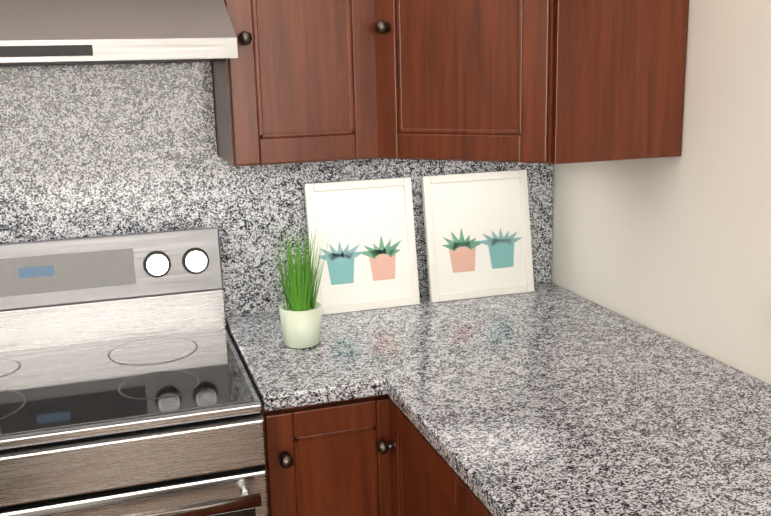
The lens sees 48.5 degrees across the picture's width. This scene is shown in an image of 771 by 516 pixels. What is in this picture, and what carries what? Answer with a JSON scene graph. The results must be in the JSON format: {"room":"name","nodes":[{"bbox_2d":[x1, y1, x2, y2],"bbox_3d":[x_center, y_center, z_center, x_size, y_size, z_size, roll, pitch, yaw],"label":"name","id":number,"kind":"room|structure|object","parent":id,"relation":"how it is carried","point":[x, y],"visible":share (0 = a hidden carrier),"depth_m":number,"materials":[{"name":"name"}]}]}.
{"room":"kitchen","nodes":[
{"label":"kitchen","id":0,"kind":"room"},
{"bbox_2d":[550,0,770,384],"bbox_3d":[1.363,0.284,0.098,0.120,2.500,5.320,-5,13,-17],"label":"wall","id":1,"kind":"structure","parent":0,"point":[677,248],"depth_m":1.90,"materials":[{"name":"white paint"}]},
{"bbox_2d":[563,0,688,163],"bbox_3d":[0.392,-0.670,2.098,0.382,0.805,0.614,-5,13,-17],"label":"upper cabinet","id":2,"kind":"object","parent":1,"relation":"attached to","point":[626,59],"depth_m":1.87,"materials":[{"name":"brown wood"}]},
{"bbox_3d":[-0.318,1.698,-0.084,3.680,0.100,5.440,-5,13,-17],"label":"floor","id":3,"kind":"structure","parent":0,"visible":0},
{"bbox_2d":[0,227,269,515],"bbox_3d":[-0.695,0.597,1.930,0.782,1.188,0.708,-5,13,-17],"label":"range","id":4,"kind":"object","parent":3,"relation":"on","point":[127,388],"visible":1,"depth_m":1.83,"materials":[{"name":"grey metal"}]},
{"bbox_2d":[261,394,492,515],"bbox_3d":[0.742,1.046,0.444,0.990,0.892,4.597,-5,13,-17],"label":"base cabinet","id":5,"kind":"object","parent":3,"relation":"on","point":[379,455],"visible":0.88,"depth_m":1.82,"materials":[{"name":"brown wood"}]},
{"bbox_2d":[226,282,770,515],"bbox_3d":[0.734,0.593,0.333,0.989,0.035,4.617,-5,13,-17],"label":"countertop","id":6,"kind":"structure","parent":5,"relation":"on","point":[547,399],"depth_m":1.72,"materials":[{"name":"stone"}]},
{"bbox_2d":[259,221,328,348],"bbox_3d":[-0.216,0.059,2.028,0.167,0.310,0.165,-5,13,-17],"label":"potted plant","id":7,"kind":"object","parent":6,"relation":"on","point":[300,311],"visible":1,"depth_m":2.02,"materials":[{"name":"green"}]},
{"bbox_2d":[304,177,419,314],"bbox_3d":[-0.062,-0.034,2.344,0.300,0.353,0.078,-5,13,-17],"label":"art","id":8,"kind":"object","parent":6,"relation":"on","point":[370,256],"visible":0.92,"depth_m":2.34,"materials":[{"name":"white paper"}]},
{"bbox_2d":[421,170,533,302],"bbox_3d":[0.267,-0.065,2.445,0.320,0.353,0.078,-5,13,-17],"label":"art","id":9,"kind":"object","parent":6,"relation":"on","point":[477,234],"visible":1,"depth_m":2.44,"materials":[{"name":"white paper"}]},
{"bbox_3d":[-1.219,-0.099,2.091,3.800,2.500,0.120,-5,13,-17],"label":"wall","id":10,"kind":"structure","parent":0,"visible":0},
{"bbox_2d":[0,61,553,315],"bbox_3d":[-0.545,-0.066,2.241,2.189,1.338,0.019,-5,13,-17],"label":"backsplash","id":11,"kind":"structure","parent":10,"relation":"attached to","point":[100,150],"depth_m":2.18,"materials":[{"name":"grey stone"}]},
{"bbox_2d":[211,0,354,166],"bbox_3d":[-0.209,-0.644,2.047,0.393,0.805,0.352,-5,13,-17],"label":"upper cabinet","id":12,"kind":"object","parent":10,"relation":"attached to","point":[288,94],"depth_m":1.95,"materials":[{"name":"brown wood"}]},
{"bbox_2d":[0,0,237,66],"bbox_3d":[-0.741,-0.528,1.807,0.774,0.235,0.476,-5,13,-17],"label":"range hood","id":13,"kind":"object","parent":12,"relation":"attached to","point":[61,32],"visible":1,"depth_m":1.69,"materials":[{"name":"silver metal"}]},
{"bbox_2d":[351,0,566,163],"bbox_3d":[0.092,-0.642,2.006,0.364,0.805,0.614,-5,13,-17],"label":"upper cabinet","id":14,"kind":"object","parent":10,"relation":"attached to","point":[519,81],"depth_m":1.92,"materials":[{"name":"brown wood"}]}
]}

